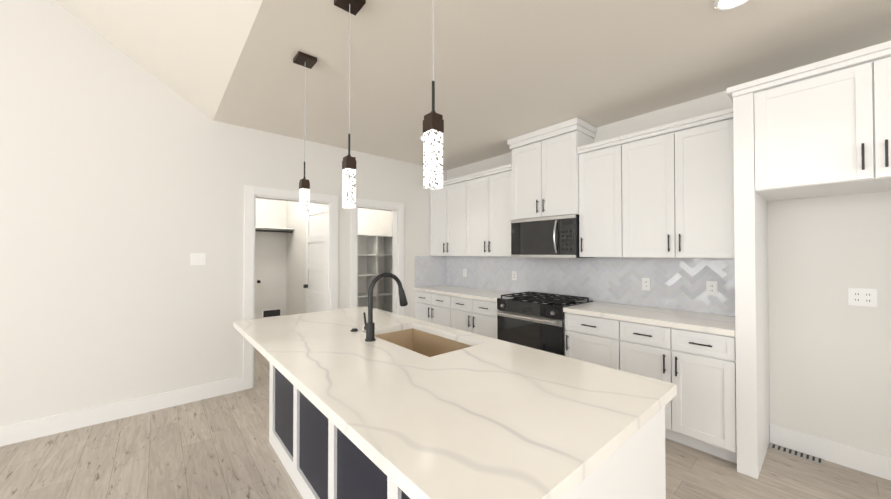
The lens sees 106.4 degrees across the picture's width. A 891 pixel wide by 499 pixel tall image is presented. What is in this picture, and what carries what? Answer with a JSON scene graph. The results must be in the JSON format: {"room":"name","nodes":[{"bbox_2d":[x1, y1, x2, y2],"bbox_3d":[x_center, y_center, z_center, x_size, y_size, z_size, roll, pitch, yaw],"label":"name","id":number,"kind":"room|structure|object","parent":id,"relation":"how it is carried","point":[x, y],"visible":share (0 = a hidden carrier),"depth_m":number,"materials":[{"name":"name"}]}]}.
{"room":"kitchen","nodes":[
{"label":"kitchen","id":0,"kind":"room"},
{"bbox_2d":[0,0,446,426],"bbox_3d":[-3.095,-1.752,2.729,8.120,6.400,0.120,1,-1,-41],"label":"wall","id":1,"kind":"structure","parent":0,"point":[124,178],"depth_m":2.87,"materials":[{"name":"paint"}]},
{"bbox_2d":[0,376,242,445],"bbox_3d":[-4.113,1.366,1.723,5.315,0.140,0.015,1,-1,-41],"label":"baseboard","id":2,"kind":"structure","parent":1,"relation":"attached to","point":[32,429],"depth_m":2.82,"materials":[{"name":"white wood"}]},
{"bbox_2d":[190,253,205,264],"bbox_3d":[-2.394,0.094,3.226,0.118,0.115,0.008,1,-1,-41],"label":"switch plate","id":3,"kind":"object","parent":1,"relation":"attached to","point":[197,258],"visible":1,"depth_m":3.23,"materials":[{"name":"plastic"}]},
{"bbox_2d":[243,185,337,389],"bbox_3d":[-1.762,0.397,3.853,1.011,2.130,0.156,1,-1,-41],"label":"door frame","id":4,"kind":"structure","parent":1,"relation":"attached to","point":[252,194],"depth_m":3.56,"materials":[{"name":"white wood"}]},
{"bbox_2d":[350,198,403,314],"bbox_3d":[-0.950,0.405,4.555,0.809,2.130,0.156,1,-1,-41],"label":"door frame","id":5,"kind":"structure","parent":1,"relation":"attached to","point":[397,209],"depth_m":4.65,"materials":[{"name":"white wood"}]},
{"bbox_2d":[255,198,286,318],"bbox_3d":[-3.357,0.110,5.413,1.380,2.740,0.120,1,-1,-41],"label":"wall","id":6,"kind":"structure","parent":0,"point":[280,266],"depth_m":5.67,"materials":[{"name":"paint"}]},
{"bbox_2d":[262,308,281,317],"bbox_3d":[-2.950,1.083,5.664,0.300,0.140,0.013,1,-1,-41],"label":"dryer vent box","id":7,"kind":"object","parent":6,"relation":"attached to","point":[270,313],"visible":0.82,"depth_m":5.65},
{"bbox_2d":[255,226,294,232],"bbox_3d":[-3.163,-0.318,5.194,1.416,0.069,0.468,1,-1,-41],"label":"shelf","id":8,"kind":"object","parent":6,"relation":"attached to","point":[270,229],"visible":0.35,"depth_m":5.38,"materials":[{"name":"white wood"}]},
{"bbox_2d":[287,201,324,314],"bbox_3d":[-2.212,0.109,5.265,0.120,2.740,2.600,1,-1,-41],"label":"wall","id":9,"kind":"structure","parent":0,"point":[296,241],"depth_m":5.42,"materials":[{"name":"paint"}]},
{"bbox_2d":[303,205,325,312],"bbox_3d":[-1.755,0.449,4.506,0.095,2.018,0.800,1,-1,-41],"label":"laundry door","id":10,"kind":"structure","parent":9,"relation":"in","point":[314,285],"depth_m":4.53,"materials":[{"name":"white wood"}]},
{"bbox_2d":[358,208,392,309],"bbox_3d":[-1.652,0.117,5.986,1.650,2.740,0.120,1,-1,-41],"label":"wall","id":11,"kind":"structure","parent":0,"point":[370,221],"depth_m":6.16,"materials":[{"name":"paint"}]},
{"bbox_2d":[0,348,890,498],"bbox_3d":[-1.023,1.450,0.397,8.260,0.060,11.500,1,-1,-41],"label":"floor","id":12,"kind":"structure","parent":0,"point":[219,447],"depth_m":2.22,"materials":[{"name":"brown wood"}]},
{"bbox_2d":[358,234,390,311],"bbox_3d":[-1.499,0.612,5.795,1.654,1.745,0.358,1,-1,-41],"label":"shelf unit","id":13,"kind":"object","parent":12,"relation":"on","point":[372,254],"depth_m":6.02,"materials":[{"name":"white wood"}]},
{"bbox_2d":[391,235,392,311],"bbox_3d":[-0.595,0.612,5.783,0.300,1.745,0.780,1,-1,-41],"label":"shelf unit","id":14,"kind":"object","parent":12,"relation":"on","point":[391,235],"depth_m":6.12,"materials":[{"name":"white wood"}]},
{"bbox_2d":[415,291,451,326],"bbox_3d":[0.032,1.036,4.785,0.651,0.874,0.778,1,-1,-41],"label":"base cabinet","id":15,"kind":"object","parent":12,"relation":"on","point":[433,308],"visible":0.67,"depth_m":4.57,"materials":[{"name":"white wood"}]},
{"bbox_2d":[269,310,672,498],"bbox_3d":[-0.235,1.001,1.902,0.853,0.875,2.364,1,-1,-41],"label":"kitchen island","id":16,"kind":"object","parent":12,"relation":"on","point":[403,407],"depth_m":1.23,"materials":[{"name":"stone"}]},
{"bbox_2d":[233,318,620,498],"bbox_3d":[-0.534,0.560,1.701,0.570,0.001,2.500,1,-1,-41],"label":"island countertop","id":17,"kind":"structure","parent":16,"relation":"on","point":[417,461],"depth_m":0.92,"materials":[{"name":"white stone"}]},
{"bbox_2d":[363,273,407,341],"bbox_3d":[-0.364,0.332,2.016,0.286,0.386,0.110,1,-1,-41],"label":"faucet","id":18,"kind":"object","parent":17,"relation":"on","point":[369,327],"visible":1,"depth_m":1.92,"materials":[{"name":"black metal"}]},
{"bbox_2d":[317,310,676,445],"bbox_3d":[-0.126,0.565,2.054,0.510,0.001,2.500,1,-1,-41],"label":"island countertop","id":19,"kind":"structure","parent":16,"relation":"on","point":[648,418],"depth_m":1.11,"materials":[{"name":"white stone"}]},
{"bbox_2d":[361,326,488,361],"bbox_3d":[-0.157,0.670,2.005,0.420,0.236,0.730,1,-1,-41],"label":"sink","id":20,"kind":"object","parent":19,"relation":"in","point":[424,345],"depth_m":2.21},
{"bbox_2d":[451,296,498,338],"bbox_3d":[0.547,1.029,4.189,0.651,0.874,0.794,1,-1,-41],"label":"base cabinet","id":21,"kind":"object","parent":12,"relation":"on","point":[476,316],"visible":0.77,"depth_m":3.97,"materials":[{"name":"white wood"}]},
{"bbox_2d":[414,285,524,301],"bbox_3d":[0.292,0.575,4.496,0.643,0.040,1.584,1,-1,-41],"label":"countertop","id":22,"kind":"structure","parent":21,"relation":"on","point":[476,293],"depth_m":4.39,"materials":[{"name":"stone"}]},
{"bbox_2d":[497,291,592,355],"bbox_3d":[1.033,0.980,3.558,0.683,0.957,0.785,1,-1,-41],"label":"range","id":23,"kind":"object","parent":12,"relation":"on","point":[534,320],"visible":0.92,"depth_m":3.36,"materials":[{"name":"black metal"}]},
{"bbox_2d":[565,312,620,369],"bbox_3d":[1.485,1.016,3.102,0.651,0.874,0.485,1,-1,-41],"label":"base cabinet","id":24,"kind":"object","parent":12,"relation":"on","point":[594,339],"visible":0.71,"depth_m":2.90,"materials":[{"name":"white wood"}]},
{"bbox_2d":[620,320,736,463],"bbox_3d":[1.882,1.010,2.642,0.651,0.874,0.724,1,-1,-41],"label":"base cabinet","id":25,"kind":"object","parent":12,"relation":"on","point":[698,368],"visible":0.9,"depth_m":2.36,"materials":[{"name":"white wood"}]},
{"bbox_2d":[563,301,734,336],"bbox_3d":[1.726,0.555,2.835,0.643,0.040,1.211,1,-1,-41],"label":"countertop","id":26,"kind":"structure","parent":25,"relation":"on","point":[707,323],"depth_m":2.67,"materials":[{"name":"stone"}]},
{"bbox_2d":[769,443,823,464],"bbox_3d":[2.473,1.440,2.353,0.090,0.006,0.263,1,-1,-41],"label":"floor vent","id":27,"kind":"object","parent":12,"relation":"in","point":[808,457],"visible":1,"depth_m":2.34,"materials":[{"name":"white metal"}]},
{"bbox_2d":[726,41,890,478],"bbox_3d":[2.485,0.189,1.940,0.668,2.500,1.190,1,-1,-41],"label":"tall cabinet","id":28,"kind":"object","parent":12,"relation":"on","point":[822,128],"visible":1,"depth_m":2.04,"materials":[{"name":"white wood"}]},
{"bbox_2d":[55,0,890,170],"bbox_3d":[-1.031,-3.023,0.444,8.240,3.406,11.500,1,-1,-41],"label":"ceiling","id":29,"kind":"structure","parent":0,"point":[505,71],"depth_m":2.32,"materials":[{"name":"paint"}]},
{"bbox_2d":[293,51,316,218],"bbox_3d":[-0.952,-0.752,2.255,0.120,1.088,0.120,1,-1,-41],"label":"pendant light","id":30,"kind":"object","parent":29,"relation":"hanging from","point":[305,60],"visible":1,"depth_m":2.23,"materials":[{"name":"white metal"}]},
{"bbox_2d":[334,0,365,208],"bbox_3d":[-0.498,-0.758,1.728,0.120,1.088,0.120,1,-1,-41],"label":"pendant light","id":31,"kind":"object","parent":29,"relation":"hanging from","point":[353,7],"visible":1,"depth_m":1.72,"materials":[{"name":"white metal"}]},
{"bbox_2d":[423,0,443,189],"bbox_3d":[-0.044,-0.764,1.202,0.120,1.088,0.120,1,-1,-41],"label":"pendant light","id":32,"kind":"object","parent":29,"relation":"hanging from","point":[433,125],"visible":1,"depth_m":1.18,"materials":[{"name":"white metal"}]},
{"bbox_2d":[714,0,748,10],"bbox_3d":[1.489,-1.296,1.713,0.174,0.024,0.174,1,-1,-41],"label":"recessed light","id":33,"kind":"object","parent":29,"relation":"in","point":[721,5],"visible":0.98,"depth_m":1.76,"materials":[{"name":"white plastic"}]},
{"bbox_2d":[447,91,890,456],"bbox_3d":[2.043,0.082,3.060,0.120,2.740,11.500,1,-1,-41],"label":"wall","id":34,"kind":"structure","parent":0,"point":[829,363],"depth_m":2.30,"materials":[{"name":"paint"}]},
{"bbox_2d":[430,176,465,255],"bbox_3d":[0.132,-0.446,4.896,0.378,1.080,0.788,1,-1,-41],"label":"upper cabinet","id":35,"kind":"object","parent":34,"relation":"attached to","point":[448,219],"visible":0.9,"depth_m":4.76,"materials":[{"name":"white wood"}]},
{"bbox_2d":[464,164,511,255],"bbox_3d":[0.650,-0.453,4.296,0.378,1.080,0.794,1,-1,-41],"label":"upper cabinet","id":36,"kind":"object","parent":34,"relation":"attached to","point":[488,209],"visible":0.83,"depth_m":4.18,"materials":[{"name":"white wood"}]},
{"bbox_2d":[507,117,596,219],"bbox_3d":[1.155,-0.810,3.685,0.418,0.934,0.851,1,-1,-41],"label":"upper cabinet","id":37,"kind":"object","parent":34,"relation":"attached to","point":[545,171],"visible":0.96,"depth_m":3.51,"materials":[{"name":"white wood"}]},
{"bbox_2d":[511,214,593,257],"bbox_3d":[1.139,-0.127,3.663,0.444,0.428,0.781,1,-1,-41],"label":"microwave","id":38,"kind":"object","parent":37,"relation":"attached to","point":[550,237],"visible":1,"depth_m":3.49,"materials":[{"name":"black glass"}]},
{"bbox_2d":[415,256,734,315],"bbox_3d":[0.957,0.313,3.748,0.619,0.464,3.593,1,-1,-41],"label":"tile backsplash","id":39,"kind":"structure","parent":34,"relation":"attached to","point":[677,283],"depth_m":3.43,"materials":[{"name":"tile"}]},
{"bbox_2d":[463,269,466,276],"bbox_3d":[0.289,0.347,4.978,0.008,0.115,0.070,1,-1,-41],"label":"outlet","id":40,"kind":"object","parent":39,"relation":"attached to","point":[464,272],"visible":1,"depth_m":4.97,"materials":[{"name":"white plastic"}]},
{"bbox_2d":[512,271,516,279],"bbox_3d":[0.884,0.339,4.289,0.008,0.115,0.070,1,-1,-41],"label":"outlet","id":41,"kind":"object","parent":39,"relation":"attached to","point":[514,275],"visible":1,"depth_m":4.28,"materials":[{"name":"white plastic"}]},
{"bbox_2d":[642,278,649,290],"bbox_3d":[1.884,0.325,3.131,0.008,0.115,0.070,1,-1,-41],"label":"outlet","id":42,"kind":"object","parent":39,"relation":"attached to","point":[645,283],"visible":1,"depth_m":3.13,"materials":[{"name":"white plastic"}]},
{"bbox_2d":[706,281,716,295],"bbox_3d":[2.204,0.321,2.760,0.008,0.115,0.070,1,-1,-41],"label":"outlet","id":43,"kind":"object","parent":39,"relation":"attached to","point":[711,287],"visible":1,"depth_m":2.76,"materials":[{"name":"white plastic"}]},
{"bbox_2d":[577,136,622,256],"bbox_3d":[1.562,-0.466,3.240,0.378,1.080,0.402,1,-1,-41],"label":"upper cabinet","id":44,"kind":"object","parent":34,"relation":"attached to","point":[600,202],"visible":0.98,"depth_m":3.13,"materials":[{"name":"white wood"}]},
{"bbox_2d":[620,108,734,257],"bbox_3d":[1.958,-0.471,2.781,0.378,1.080,0.807,1,-1,-41],"label":"upper cabinet","id":45,"kind":"object","parent":34,"relation":"attached to","point":[678,189],"visible":0.88,"depth_m":2.65,"materials":[{"name":"white wood"}]},
{"bbox_2d":[770,424,890,479],"bbox_3d":[2.732,1.371,2.143,0.015,0.140,0.930,1,-1,-41],"label":"baseboard","id":46,"kind":"structure","parent":34,"relation":"attached to","point":[868,462],"depth_m":2.25,"materials":[{"name":"white wood"}]},
{"bbox_2d":[848,288,876,306],"bbox_3d":[2.719,0.311,2.174,0.008,0.115,0.118,1,-1,-41],"label":"outlet","id":47,"kind":"object","parent":34,"relation":"attached to","point":[861,297],"visible":1,"depth_m":2.17,"materials":[{"name":"white plastic"}]}
]}

